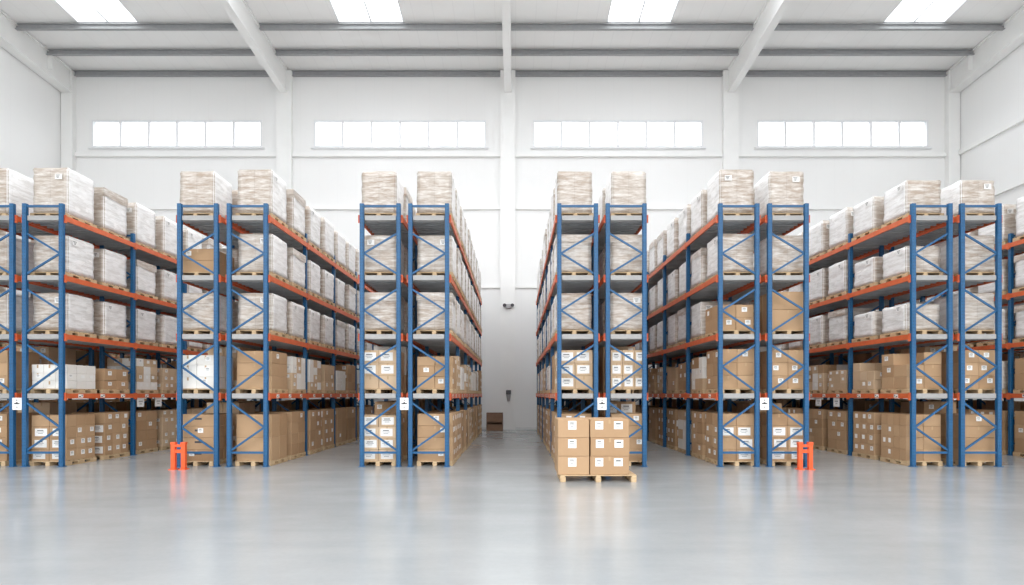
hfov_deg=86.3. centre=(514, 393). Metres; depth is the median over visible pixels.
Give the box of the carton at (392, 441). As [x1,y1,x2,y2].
[379,438,395,448]
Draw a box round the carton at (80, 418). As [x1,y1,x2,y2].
[66,414,85,425]
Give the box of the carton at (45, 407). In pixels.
[34,402,58,412]
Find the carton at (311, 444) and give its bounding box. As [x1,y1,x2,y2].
[307,439,315,449]
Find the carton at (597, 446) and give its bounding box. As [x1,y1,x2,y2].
[589,437,628,455]
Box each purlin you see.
[15,23,237,30]
[46,49,254,55]
[73,70,268,76]
[259,23,501,30]
[275,49,502,55]
[291,70,499,76]
[511,23,753,30]
[511,49,738,55]
[515,70,722,76]
[745,70,947,76]
[758,49,973,55]
[774,23,1004,30]
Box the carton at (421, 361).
[417,357,434,365]
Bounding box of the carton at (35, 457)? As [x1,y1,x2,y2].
[32,449,49,460]
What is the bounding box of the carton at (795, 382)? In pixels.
[788,376,802,388]
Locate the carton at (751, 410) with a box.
[743,403,781,425]
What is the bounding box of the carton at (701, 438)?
[697,433,705,443]
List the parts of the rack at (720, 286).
post, post, post, post, post, post, post, post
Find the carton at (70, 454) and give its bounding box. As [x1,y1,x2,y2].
[49,448,75,460]
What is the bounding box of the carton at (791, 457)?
[788,449,796,460]
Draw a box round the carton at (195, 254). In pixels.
[183,249,224,264]
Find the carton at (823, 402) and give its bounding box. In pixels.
[815,400,825,407]
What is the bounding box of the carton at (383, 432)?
[378,427,395,437]
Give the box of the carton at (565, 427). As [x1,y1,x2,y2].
[556,418,588,437]
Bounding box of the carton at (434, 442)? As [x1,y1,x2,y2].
[417,436,453,448]
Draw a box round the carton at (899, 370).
[894,364,923,376]
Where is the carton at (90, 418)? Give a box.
[86,414,94,424]
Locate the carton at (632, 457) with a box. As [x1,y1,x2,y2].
[629,449,641,460]
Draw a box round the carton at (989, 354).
[979,350,994,362]
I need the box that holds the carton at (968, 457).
[953,448,994,460]
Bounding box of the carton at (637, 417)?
[627,413,641,424]
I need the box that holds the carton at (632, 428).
[629,425,641,436]
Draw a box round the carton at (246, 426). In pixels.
[237,414,278,436]
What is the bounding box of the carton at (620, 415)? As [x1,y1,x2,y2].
[610,413,627,418]
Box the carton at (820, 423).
[814,418,827,427]
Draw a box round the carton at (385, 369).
[379,363,395,375]
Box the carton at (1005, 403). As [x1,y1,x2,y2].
[1003,401,1023,409]
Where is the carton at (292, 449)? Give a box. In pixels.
[287,443,297,454]
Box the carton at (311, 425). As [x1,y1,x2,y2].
[307,420,315,430]
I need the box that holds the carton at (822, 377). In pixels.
[818,373,828,381]
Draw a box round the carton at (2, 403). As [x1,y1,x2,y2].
[0,401,8,411]
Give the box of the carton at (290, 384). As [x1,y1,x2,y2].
[287,381,296,388]
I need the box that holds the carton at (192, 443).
[183,436,223,448]
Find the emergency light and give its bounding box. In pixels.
[503,303,513,307]
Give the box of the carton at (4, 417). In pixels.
[0,413,21,424]
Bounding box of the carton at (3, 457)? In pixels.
[0,447,21,460]
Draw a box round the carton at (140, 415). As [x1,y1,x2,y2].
[107,411,146,420]
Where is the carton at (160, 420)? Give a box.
[157,417,168,424]
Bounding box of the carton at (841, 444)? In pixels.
[837,440,847,449]
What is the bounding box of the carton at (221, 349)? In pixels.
[208,347,223,355]
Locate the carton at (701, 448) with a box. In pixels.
[697,443,705,454]
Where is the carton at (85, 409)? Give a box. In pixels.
[77,402,97,412]
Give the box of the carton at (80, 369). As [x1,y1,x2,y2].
[76,365,85,373]
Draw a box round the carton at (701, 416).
[697,412,717,422]
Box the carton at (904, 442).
[900,437,922,448]
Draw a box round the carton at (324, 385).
[321,381,329,389]
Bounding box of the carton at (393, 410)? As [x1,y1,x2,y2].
[391,402,407,414]
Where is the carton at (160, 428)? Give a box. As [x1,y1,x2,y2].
[157,424,168,431]
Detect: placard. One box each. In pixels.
[137,398,143,406]
[155,398,161,405]
[816,398,820,405]
[833,398,839,406]
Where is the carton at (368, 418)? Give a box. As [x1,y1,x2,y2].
[365,415,378,426]
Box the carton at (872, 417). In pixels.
[867,412,883,422]
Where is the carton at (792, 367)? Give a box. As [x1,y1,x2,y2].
[788,363,802,375]
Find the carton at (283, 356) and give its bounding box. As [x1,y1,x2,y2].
[280,352,286,364]
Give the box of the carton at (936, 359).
[916,352,940,364]
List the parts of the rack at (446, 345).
post, post, post, post, post, post, post, post, post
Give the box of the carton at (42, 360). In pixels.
[39,357,57,363]
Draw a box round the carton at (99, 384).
[95,380,115,388]
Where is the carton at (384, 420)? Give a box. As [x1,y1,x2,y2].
[379,415,395,426]
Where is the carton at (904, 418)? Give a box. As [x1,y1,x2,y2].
[900,414,922,425]
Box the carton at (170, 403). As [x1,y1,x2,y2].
[161,400,173,408]
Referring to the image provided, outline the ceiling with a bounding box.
[0,0,1023,69]
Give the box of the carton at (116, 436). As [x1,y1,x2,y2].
[113,433,120,443]
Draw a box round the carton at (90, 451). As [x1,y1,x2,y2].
[86,446,94,457]
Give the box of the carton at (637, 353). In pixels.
[634,350,641,362]
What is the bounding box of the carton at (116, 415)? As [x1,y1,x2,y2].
[112,412,120,422]
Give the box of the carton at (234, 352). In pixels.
[224,347,244,356]
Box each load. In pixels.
[0,168,33,216]
[0,230,30,241]
[0,235,34,274]
[0,286,30,296]
[0,293,33,332]
[33,167,93,223]
[33,235,93,278]
[33,293,93,333]
[93,187,127,237]
[93,249,126,287]
[93,301,126,338]
[125,259,156,295]
[126,202,155,248]
[126,309,155,342]
[155,216,176,256]
[155,269,176,301]
[155,315,176,345]
[180,171,231,217]
[183,228,201,248]
[183,293,232,332]
[187,284,202,292]
[187,341,201,348]
[202,238,221,248]
[202,344,220,349]
[209,248,238,274]
[232,190,237,214]
[232,302,238,333]
[237,169,286,222]
[238,233,287,278]
[238,293,286,333]
[285,189,305,236]
[286,301,304,337]
[287,248,305,287]
[305,206,320,248]
[307,260,320,295]
[307,309,319,341]
[319,315,333,345]
[320,217,333,257]
[320,269,333,301]
[334,231,345,266]
[335,278,344,307]
[335,320,345,348]
[344,285,355,312]
[345,241,355,274]
[345,324,354,351]
[355,249,359,276]
[357,291,359,315]
[357,329,359,352]
[362,171,403,214]
[365,235,403,275]
[365,292,404,332]
[365,342,371,349]
[403,187,412,223]
[403,301,407,334]
[404,247,407,278]
[413,309,414,333]
[417,171,455,220]
[417,235,456,277]
[417,292,455,332]
[455,188,459,235]
[455,301,460,337]
[456,248,461,286]
[460,206,464,247]
[460,309,463,341]
[461,261,464,294]
[464,217,467,257]
[464,314,468,344]
[465,269,467,301]
[468,229,470,265]
[468,277,470,307]
[468,321,471,348]
[470,240,473,273]
[471,285,473,312]
[471,324,473,350]
[473,250,475,279]
[473,329,476,352]
[473,371,477,390]
[474,292,476,316]
[476,258,478,285]
[476,297,478,320]
[476,334,477,355]
[478,266,479,292]
[478,304,479,324]
[478,336,479,357]
[479,271,480,295]
[480,307,481,327]
[480,339,481,359]
[539,258,541,285]
[539,333,540,355]
[542,286,543,312]
[543,325,544,350]
[544,229,546,262]
[544,279,545,306]
[546,366,549,389]
[547,219,548,250]
[547,316,548,344]
[548,209,550,246]
[548,263,549,294]
[549,312,549,341]
[551,188,554,232]
[551,250,553,285]
[551,303,553,337]
[553,235,591,278]
[554,293,591,332]
[555,171,592,214]
[598,188,605,226]
[598,302,604,335]
[599,250,604,279]
[604,235,641,271]
[605,171,645,213]
[610,293,641,329]
[635,342,641,349]
[641,329,649,352]
[647,250,649,275]
[649,239,657,274]
[649,285,657,312]
[649,325,656,351]
[657,230,666,266]
[657,277,667,307]
[657,320,667,348]
[667,218,678,257]
[667,269,678,301]
[668,313,678,345]
[677,307,691,341]
[678,204,691,247]
[679,262,691,295]
[690,248,706,287]
[691,190,707,236]
[691,301,732,337]
[707,170,753,222]
[707,234,753,278]
[742,302,753,328]
[755,171,803,218]
[760,235,802,275]
[776,343,788,349]
[789,283,802,291]
[789,341,802,348]
[809,220,829,257]
[809,268,828,302]
[809,315,829,345]
[828,260,863,295]
[828,308,875,342]
[829,207,853,248]
[853,196,883,237]
[854,257,883,287]
[854,311,882,337]
[882,246,940,278]
[882,304,939,333]
[883,180,940,223]
[916,301,933,333]
[919,295,940,301]
[934,235,994,274]
[934,293,994,332]
[940,180,994,215]
[953,286,977,294]
[966,230,977,235]
[978,204,1016,243]
[978,259,1015,292]
[980,309,1015,342]
[1002,361,1014,389]
[1014,253,1023,288]
[1014,304,1023,338]
[1015,197,1023,236]
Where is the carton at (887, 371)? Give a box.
[882,365,893,377]
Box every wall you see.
[0,46,60,399]
[76,77,944,426]
[960,43,1023,400]
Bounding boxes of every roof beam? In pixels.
[0,9,71,91]
[218,0,286,91]
[501,0,510,91]
[728,0,792,91]
[949,5,1023,91]
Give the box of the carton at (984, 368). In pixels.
[979,363,994,375]
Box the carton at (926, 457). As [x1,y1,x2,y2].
[923,449,940,460]
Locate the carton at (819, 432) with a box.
[814,427,827,436]
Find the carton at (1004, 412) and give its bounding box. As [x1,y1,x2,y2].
[1002,410,1014,420]
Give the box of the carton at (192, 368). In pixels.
[183,365,196,376]
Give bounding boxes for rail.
[959,115,1023,154]
[994,178,1023,196]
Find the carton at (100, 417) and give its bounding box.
[89,412,112,422]
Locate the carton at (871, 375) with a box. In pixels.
[867,371,881,379]
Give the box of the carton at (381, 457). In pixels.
[378,449,395,460]
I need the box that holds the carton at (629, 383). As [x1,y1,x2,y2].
[622,376,633,388]
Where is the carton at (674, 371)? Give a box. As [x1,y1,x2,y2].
[671,367,678,378]
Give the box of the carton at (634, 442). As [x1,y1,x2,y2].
[629,437,641,448]
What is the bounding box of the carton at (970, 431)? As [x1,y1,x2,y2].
[953,425,994,437]
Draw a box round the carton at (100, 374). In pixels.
[95,369,116,380]
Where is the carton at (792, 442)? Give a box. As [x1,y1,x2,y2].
[787,437,802,448]
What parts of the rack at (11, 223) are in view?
post, post, post, post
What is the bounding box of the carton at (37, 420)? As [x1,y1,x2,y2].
[32,415,49,426]
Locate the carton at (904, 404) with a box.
[901,401,907,412]
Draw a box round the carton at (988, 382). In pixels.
[978,376,994,388]
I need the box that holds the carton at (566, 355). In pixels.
[556,350,574,363]
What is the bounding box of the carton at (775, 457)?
[762,447,787,460]
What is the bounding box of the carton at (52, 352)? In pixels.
[33,347,57,357]
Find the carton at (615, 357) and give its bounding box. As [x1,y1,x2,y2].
[610,350,621,362]
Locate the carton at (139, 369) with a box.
[122,366,143,373]
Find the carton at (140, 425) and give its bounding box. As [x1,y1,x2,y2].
[128,420,146,430]
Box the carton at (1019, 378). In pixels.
[1015,374,1023,388]
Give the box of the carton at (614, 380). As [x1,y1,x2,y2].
[610,376,621,388]
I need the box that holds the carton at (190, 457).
[187,448,222,460]
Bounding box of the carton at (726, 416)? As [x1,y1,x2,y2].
[712,413,735,424]
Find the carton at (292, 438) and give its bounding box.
[287,433,297,443]
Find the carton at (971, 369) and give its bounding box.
[953,363,978,375]
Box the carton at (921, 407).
[916,402,939,413]
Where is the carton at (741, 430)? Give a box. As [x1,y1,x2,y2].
[735,425,753,436]
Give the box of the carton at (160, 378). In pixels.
[157,375,168,382]
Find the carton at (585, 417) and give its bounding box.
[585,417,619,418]
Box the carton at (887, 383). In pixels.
[882,377,893,388]
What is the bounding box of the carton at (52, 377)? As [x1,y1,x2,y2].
[44,373,55,380]
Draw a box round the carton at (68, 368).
[56,364,75,372]
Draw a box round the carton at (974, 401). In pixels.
[966,400,1002,408]
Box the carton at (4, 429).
[0,425,21,436]
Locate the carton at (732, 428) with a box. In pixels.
[712,425,735,436]
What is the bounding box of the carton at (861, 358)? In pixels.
[857,353,871,362]
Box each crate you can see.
[486,412,502,421]
[486,422,502,430]
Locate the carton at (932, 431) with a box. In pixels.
[923,426,940,437]
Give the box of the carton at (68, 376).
[56,373,76,380]
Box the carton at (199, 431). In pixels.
[183,425,223,437]
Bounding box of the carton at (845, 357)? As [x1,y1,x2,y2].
[834,356,847,364]
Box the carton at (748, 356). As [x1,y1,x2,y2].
[737,349,753,361]
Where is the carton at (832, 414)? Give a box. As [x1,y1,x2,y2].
[828,410,856,419]
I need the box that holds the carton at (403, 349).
[390,347,407,360]
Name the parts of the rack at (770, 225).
post, post, post, post, post, post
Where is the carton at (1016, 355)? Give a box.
[1002,353,1019,360]
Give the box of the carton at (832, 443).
[828,438,836,448]
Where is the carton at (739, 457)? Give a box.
[736,449,753,460]
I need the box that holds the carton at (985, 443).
[953,437,994,448]
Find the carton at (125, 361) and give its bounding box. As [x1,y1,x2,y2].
[122,358,143,365]
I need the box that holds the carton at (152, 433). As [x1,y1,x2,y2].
[147,429,156,438]
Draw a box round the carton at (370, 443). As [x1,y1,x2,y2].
[365,438,378,448]
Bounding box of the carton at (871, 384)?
[867,380,881,388]
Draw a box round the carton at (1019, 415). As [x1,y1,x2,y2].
[1015,411,1023,424]
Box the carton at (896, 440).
[893,436,899,447]
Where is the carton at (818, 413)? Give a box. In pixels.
[814,409,847,418]
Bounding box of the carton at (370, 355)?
[365,350,378,362]
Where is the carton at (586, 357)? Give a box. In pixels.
[575,350,591,362]
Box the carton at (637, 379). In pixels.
[634,376,641,388]
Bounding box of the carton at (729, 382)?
[713,376,736,388]
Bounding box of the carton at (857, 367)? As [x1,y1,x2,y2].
[853,363,874,371]
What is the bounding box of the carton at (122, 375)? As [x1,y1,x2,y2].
[117,369,127,380]
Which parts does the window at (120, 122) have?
sill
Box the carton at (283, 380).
[280,377,286,388]
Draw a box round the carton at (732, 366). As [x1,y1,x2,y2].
[713,362,736,375]
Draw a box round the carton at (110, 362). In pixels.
[107,358,121,365]
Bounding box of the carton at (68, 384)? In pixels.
[56,381,75,388]
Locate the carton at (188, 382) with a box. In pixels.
[183,377,196,388]
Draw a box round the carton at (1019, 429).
[1015,425,1023,438]
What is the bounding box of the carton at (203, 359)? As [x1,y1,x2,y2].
[197,355,223,365]
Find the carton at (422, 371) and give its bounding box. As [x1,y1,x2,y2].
[417,366,434,376]
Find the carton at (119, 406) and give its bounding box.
[109,402,125,410]
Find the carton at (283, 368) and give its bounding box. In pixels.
[279,364,286,376]
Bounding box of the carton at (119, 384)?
[116,381,127,388]
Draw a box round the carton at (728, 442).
[712,436,735,448]
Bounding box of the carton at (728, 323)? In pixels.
[712,318,735,331]
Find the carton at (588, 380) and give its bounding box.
[575,376,592,388]
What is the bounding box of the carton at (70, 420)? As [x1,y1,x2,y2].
[50,415,75,426]
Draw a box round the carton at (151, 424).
[147,420,156,429]
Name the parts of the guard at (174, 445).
leg, rail, leg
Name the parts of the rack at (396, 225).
post, post, post, post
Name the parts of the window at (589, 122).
sill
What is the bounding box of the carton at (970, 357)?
[953,350,978,363]
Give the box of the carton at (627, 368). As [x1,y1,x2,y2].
[622,363,633,375]
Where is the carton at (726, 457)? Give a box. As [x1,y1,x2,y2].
[712,447,735,460]
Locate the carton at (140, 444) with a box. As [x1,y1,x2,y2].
[128,440,146,449]
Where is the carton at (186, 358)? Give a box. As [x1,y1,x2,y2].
[183,355,196,364]
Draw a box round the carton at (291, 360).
[287,356,296,364]
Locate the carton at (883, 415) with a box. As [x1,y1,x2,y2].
[881,413,902,423]
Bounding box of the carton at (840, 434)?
[836,430,847,440]
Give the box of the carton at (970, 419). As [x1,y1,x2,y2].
[953,414,994,425]
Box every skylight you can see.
[54,0,138,22]
[329,0,403,22]
[606,0,678,22]
[882,0,966,22]
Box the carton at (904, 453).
[900,448,922,460]
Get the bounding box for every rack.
[0,203,253,466]
[0,294,175,401]
[21,203,281,466]
[176,203,359,466]
[225,203,374,466]
[358,203,453,466]
[406,203,481,466]
[536,203,599,455]
[563,203,647,466]
[620,203,760,466]
[648,203,809,466]
[736,203,953,466]
[745,203,1002,466]
[843,258,1023,408]
[853,233,1023,455]
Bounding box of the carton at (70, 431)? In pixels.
[49,426,75,437]
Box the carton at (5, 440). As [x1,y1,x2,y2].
[0,436,21,448]
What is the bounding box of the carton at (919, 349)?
[917,347,940,352]
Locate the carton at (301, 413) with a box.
[269,411,304,421]
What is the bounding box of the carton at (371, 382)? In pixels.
[365,376,378,388]
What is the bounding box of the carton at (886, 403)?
[884,401,900,412]
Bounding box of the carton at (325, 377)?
[320,373,329,381]
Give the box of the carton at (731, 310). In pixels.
[712,305,735,319]
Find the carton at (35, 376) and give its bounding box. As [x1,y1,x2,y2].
[32,373,43,380]
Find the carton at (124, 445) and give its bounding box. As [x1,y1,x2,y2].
[121,442,127,452]
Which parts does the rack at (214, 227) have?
post, post, post, post, post, post, post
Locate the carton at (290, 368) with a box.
[287,365,296,372]
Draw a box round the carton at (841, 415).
[837,411,874,420]
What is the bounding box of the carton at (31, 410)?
[18,402,38,412]
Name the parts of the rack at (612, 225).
post, post, post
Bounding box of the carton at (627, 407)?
[619,402,634,412]
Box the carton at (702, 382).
[699,378,706,388]
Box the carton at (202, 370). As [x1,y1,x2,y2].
[197,365,223,376]
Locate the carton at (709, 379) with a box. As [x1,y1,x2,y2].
[707,376,712,388]
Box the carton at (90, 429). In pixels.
[86,425,94,435]
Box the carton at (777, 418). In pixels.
[762,413,787,424]
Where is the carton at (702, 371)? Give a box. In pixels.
[699,368,706,378]
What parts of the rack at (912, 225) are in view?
post, post, post, post, post, post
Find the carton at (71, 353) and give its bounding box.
[67,349,75,358]
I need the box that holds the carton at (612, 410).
[601,402,618,414]
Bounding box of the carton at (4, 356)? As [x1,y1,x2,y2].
[0,350,21,363]
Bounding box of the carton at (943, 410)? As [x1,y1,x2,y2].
[940,402,955,412]
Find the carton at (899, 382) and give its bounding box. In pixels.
[894,377,923,388]
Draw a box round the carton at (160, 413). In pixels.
[157,410,168,416]
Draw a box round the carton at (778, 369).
[762,363,787,375]
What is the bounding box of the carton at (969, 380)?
[953,376,978,388]
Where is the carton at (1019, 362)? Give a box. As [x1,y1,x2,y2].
[1015,358,1023,373]
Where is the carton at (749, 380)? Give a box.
[737,376,753,388]
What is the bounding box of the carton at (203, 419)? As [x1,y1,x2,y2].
[183,414,223,425]
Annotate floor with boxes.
[0,430,1023,584]
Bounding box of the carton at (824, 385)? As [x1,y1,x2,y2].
[818,381,829,389]
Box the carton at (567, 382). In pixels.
[556,376,574,388]
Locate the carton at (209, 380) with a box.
[197,377,223,388]
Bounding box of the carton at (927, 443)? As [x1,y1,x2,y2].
[923,438,940,448]
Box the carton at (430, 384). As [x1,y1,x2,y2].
[417,377,434,388]
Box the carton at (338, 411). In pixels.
[325,408,341,419]
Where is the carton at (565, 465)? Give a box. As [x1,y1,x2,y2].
[556,454,588,474]
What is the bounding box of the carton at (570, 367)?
[556,363,574,375]
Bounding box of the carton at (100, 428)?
[94,423,112,433]
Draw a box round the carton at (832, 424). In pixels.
[828,420,836,429]
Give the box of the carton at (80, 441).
[76,436,85,447]
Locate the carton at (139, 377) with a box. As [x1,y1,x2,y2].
[128,374,143,381]
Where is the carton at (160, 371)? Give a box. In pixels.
[157,368,168,375]
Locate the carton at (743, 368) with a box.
[736,362,753,375]
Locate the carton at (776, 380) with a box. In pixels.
[762,376,787,388]
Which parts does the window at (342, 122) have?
sill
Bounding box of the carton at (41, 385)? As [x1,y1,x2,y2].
[32,381,43,388]
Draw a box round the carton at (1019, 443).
[1015,438,1023,452]
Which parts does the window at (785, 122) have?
sill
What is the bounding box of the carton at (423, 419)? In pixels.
[418,413,453,424]
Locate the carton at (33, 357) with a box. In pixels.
[29,352,38,364]
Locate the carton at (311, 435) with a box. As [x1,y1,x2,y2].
[307,430,315,440]
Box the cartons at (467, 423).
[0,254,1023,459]
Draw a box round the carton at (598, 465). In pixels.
[589,455,628,474]
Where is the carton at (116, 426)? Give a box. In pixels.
[113,422,120,432]
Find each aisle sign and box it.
[12,398,21,409]
[400,398,408,409]
[597,398,606,409]
[760,398,768,409]
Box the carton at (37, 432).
[32,426,49,437]
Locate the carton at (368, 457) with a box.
[365,449,378,460]
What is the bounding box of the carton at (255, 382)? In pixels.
[237,376,279,388]
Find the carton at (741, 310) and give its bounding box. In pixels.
[735,305,752,317]
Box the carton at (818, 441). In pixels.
[814,436,827,445]
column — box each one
[61,70,75,399]
[276,70,292,400]
[500,70,514,429]
[722,70,738,400]
[945,70,959,399]
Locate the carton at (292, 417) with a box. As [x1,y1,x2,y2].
[260,412,298,422]
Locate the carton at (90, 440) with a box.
[86,435,94,446]
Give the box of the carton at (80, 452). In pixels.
[76,447,85,458]
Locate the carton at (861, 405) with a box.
[856,400,870,410]
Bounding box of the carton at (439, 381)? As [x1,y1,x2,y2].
[435,377,453,388]
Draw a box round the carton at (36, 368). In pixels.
[32,364,43,372]
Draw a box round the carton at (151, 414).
[127,410,156,419]
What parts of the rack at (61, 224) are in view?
post, post, post, post, post, post, post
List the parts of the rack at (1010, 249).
post, post, post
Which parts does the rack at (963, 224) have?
post, post, post, post, post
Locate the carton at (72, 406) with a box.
[68,402,76,411]
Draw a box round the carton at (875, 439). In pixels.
[867,433,880,444]
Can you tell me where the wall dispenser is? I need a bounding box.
[506,390,510,400]
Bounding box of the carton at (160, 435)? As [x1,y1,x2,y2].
[157,431,168,438]
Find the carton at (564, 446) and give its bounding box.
[556,436,588,455]
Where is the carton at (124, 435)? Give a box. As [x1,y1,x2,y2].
[120,432,127,442]
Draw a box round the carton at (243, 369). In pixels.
[237,363,279,375]
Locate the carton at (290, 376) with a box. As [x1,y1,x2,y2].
[287,373,296,380]
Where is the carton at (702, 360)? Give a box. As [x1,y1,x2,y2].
[699,357,706,367]
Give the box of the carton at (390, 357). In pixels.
[379,350,395,362]
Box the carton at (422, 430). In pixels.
[417,425,453,436]
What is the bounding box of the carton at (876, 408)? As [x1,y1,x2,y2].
[871,401,878,411]
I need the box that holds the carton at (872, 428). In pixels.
[867,423,880,433]
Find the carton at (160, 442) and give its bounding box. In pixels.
[157,439,168,445]
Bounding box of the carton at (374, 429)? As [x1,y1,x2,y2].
[365,426,378,437]
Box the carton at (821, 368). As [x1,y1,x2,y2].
[818,365,836,372]
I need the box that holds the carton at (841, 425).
[837,420,847,430]
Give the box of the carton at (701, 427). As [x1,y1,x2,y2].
[697,422,705,433]
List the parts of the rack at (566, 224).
post, post, post, post, post, post, post, post, post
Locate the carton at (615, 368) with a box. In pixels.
[610,363,621,375]
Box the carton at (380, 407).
[375,402,390,413]
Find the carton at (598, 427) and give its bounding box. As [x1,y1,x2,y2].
[587,418,628,437]
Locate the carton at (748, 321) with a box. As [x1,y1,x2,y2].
[736,317,752,329]
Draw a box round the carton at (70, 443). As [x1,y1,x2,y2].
[50,437,75,448]
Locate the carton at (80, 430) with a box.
[76,425,85,436]
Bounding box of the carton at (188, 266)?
[183,261,224,275]
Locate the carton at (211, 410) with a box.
[207,402,226,412]
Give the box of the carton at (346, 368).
[336,365,351,373]
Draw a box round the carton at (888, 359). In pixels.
[882,354,909,365]
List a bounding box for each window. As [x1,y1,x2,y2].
[88,120,264,148]
[311,120,488,148]
[530,120,705,148]
[754,120,931,148]
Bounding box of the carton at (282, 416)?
[251,413,286,435]
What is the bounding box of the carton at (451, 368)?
[435,366,453,376]
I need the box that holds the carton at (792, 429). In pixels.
[787,425,802,436]
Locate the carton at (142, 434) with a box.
[128,430,146,440]
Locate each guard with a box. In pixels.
[168,442,188,469]
[795,442,814,469]
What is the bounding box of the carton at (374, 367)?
[365,363,378,375]
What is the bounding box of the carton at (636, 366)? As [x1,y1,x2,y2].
[634,363,641,375]
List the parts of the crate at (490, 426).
panel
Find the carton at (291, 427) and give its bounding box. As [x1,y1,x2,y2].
[287,422,297,433]
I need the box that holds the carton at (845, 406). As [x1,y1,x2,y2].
[834,400,847,408]
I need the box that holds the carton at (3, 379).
[0,376,21,388]
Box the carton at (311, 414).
[284,410,315,420]
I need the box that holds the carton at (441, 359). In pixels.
[435,357,453,365]
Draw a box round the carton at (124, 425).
[121,422,127,431]
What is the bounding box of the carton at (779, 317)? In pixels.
[763,310,802,331]
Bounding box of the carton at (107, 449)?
[95,444,112,454]
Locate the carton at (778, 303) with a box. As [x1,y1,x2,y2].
[763,292,802,311]
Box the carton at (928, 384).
[924,377,940,388]
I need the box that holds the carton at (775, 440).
[762,436,787,448]
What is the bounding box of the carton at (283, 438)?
[279,435,286,458]
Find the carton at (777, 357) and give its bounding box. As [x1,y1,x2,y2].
[762,350,787,363]
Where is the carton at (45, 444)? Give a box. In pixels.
[32,438,49,448]
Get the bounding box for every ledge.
[74,152,275,156]
[144,206,176,209]
[292,152,499,156]
[310,206,499,209]
[481,285,499,287]
[516,152,722,156]
[516,206,685,209]
[516,285,536,287]
[739,152,946,156]
[809,206,853,209]
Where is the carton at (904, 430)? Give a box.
[900,426,922,437]
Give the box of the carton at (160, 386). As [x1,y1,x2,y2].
[157,383,168,389]
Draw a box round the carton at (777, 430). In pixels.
[762,425,787,436]
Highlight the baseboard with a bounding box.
[482,427,536,429]
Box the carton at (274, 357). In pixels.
[237,351,279,363]
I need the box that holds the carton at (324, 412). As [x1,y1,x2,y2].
[311,409,328,418]
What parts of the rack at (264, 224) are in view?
post, post, post, post, post, post, post, post, post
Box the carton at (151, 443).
[146,438,156,448]
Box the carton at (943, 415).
[936,413,971,424]
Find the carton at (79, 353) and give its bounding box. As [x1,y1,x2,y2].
[76,350,96,361]
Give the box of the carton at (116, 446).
[113,443,120,453]
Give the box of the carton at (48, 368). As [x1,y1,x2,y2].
[44,364,55,372]
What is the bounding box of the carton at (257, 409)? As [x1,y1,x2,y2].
[247,401,260,412]
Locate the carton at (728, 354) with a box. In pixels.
[713,349,736,362]
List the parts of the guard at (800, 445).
leg, rail, leg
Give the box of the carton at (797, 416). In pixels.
[783,413,802,424]
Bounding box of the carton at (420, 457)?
[417,448,453,460]
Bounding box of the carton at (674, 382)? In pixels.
[671,379,678,389]
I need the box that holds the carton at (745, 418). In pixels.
[733,413,753,424]
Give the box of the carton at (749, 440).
[736,437,753,448]
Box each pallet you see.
[0,330,29,334]
[0,344,21,347]
[0,389,21,392]
[0,458,31,465]
[30,213,96,227]
[30,272,96,283]
[30,330,96,337]
[30,389,96,392]
[30,457,96,465]
[85,335,128,342]
[85,389,129,393]
[95,452,129,459]
[97,282,128,291]
[98,228,128,240]
[119,340,157,345]
[120,390,157,393]
[120,447,157,454]
[129,291,157,299]
[136,242,157,251]
[149,344,176,348]
[157,445,170,449]
[158,252,176,259]
[158,298,176,304]
[158,390,176,393]
[183,213,213,215]
[183,272,224,276]
[183,330,225,334]
[183,389,233,392]
[187,347,203,351]
[187,457,233,465]
[235,457,287,465]
[236,213,287,228]
[236,272,288,283]
[236,330,288,338]
[236,389,287,392]
[287,452,305,459]
[288,228,306,241]
[288,389,305,393]
[289,282,305,292]
[289,335,305,342]
[307,241,321,252]
[307,291,321,299]
[307,340,320,346]
[307,390,321,393]
[307,447,321,454]
[321,344,333,349]
[321,444,334,449]
[322,252,334,262]
[322,298,334,306]
[322,390,334,393]
[335,262,346,270]
[335,305,345,311]
[335,347,345,352]
[335,390,345,393]
[335,441,346,446]
[346,350,355,354]
[346,390,355,393]
[346,438,355,442]
[365,213,395,214]
[365,272,395,274]
[365,330,404,334]
[365,389,404,392]
[365,457,403,465]
[416,213,455,228]
[416,330,455,338]
[417,272,456,284]
[417,389,456,392]
[417,457,456,465]
[428,389,460,393]
[456,282,461,292]
[551,389,583,393]
[553,272,591,280]
[553,330,591,336]
[554,389,592,392]
[557,470,635,481]
[561,213,592,216]
[598,389,633,392]
[604,389,641,392]
[610,213,641,215]
[610,272,641,274]
[610,330,641,333]
[629,461,641,465]
[648,390,656,393]
[666,444,677,449]
[667,390,677,393]
[678,390,690,393]
[678,448,691,454]
[690,335,704,341]
[691,389,705,393]
[691,452,705,459]
[705,272,753,281]
[705,330,753,336]
[705,457,753,465]
[706,389,753,392]
[723,213,753,214]
[760,389,802,392]
[760,458,796,465]
[761,272,802,276]
[761,330,802,334]
[772,213,802,215]
[809,252,826,260]
[809,298,825,304]
[809,344,826,348]
[809,390,827,393]
[813,445,827,449]
[826,291,847,299]
[827,241,847,252]
[827,340,847,346]
[827,390,860,393]
[827,447,847,454]
[851,228,880,241]
[852,282,879,291]
[852,335,889,342]
[852,389,890,393]
[852,452,880,459]
[880,272,942,283]
[880,330,942,338]
[880,389,942,392]
[880,457,942,465]
[881,213,943,227]
[941,458,994,465]
[943,330,994,334]
[943,389,994,392]
[953,344,986,348]
[954,213,994,216]
[954,272,994,275]
[976,340,1023,346]
[1002,450,1014,454]
[1012,287,1023,292]
[1012,338,1023,342]
[1013,235,1023,241]
[1013,389,1023,393]
[1013,452,1023,456]
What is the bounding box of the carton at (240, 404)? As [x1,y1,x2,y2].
[223,402,243,412]
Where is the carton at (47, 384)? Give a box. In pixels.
[44,381,55,388]
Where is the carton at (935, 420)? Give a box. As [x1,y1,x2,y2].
[923,414,940,425]
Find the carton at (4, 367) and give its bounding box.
[0,363,21,375]

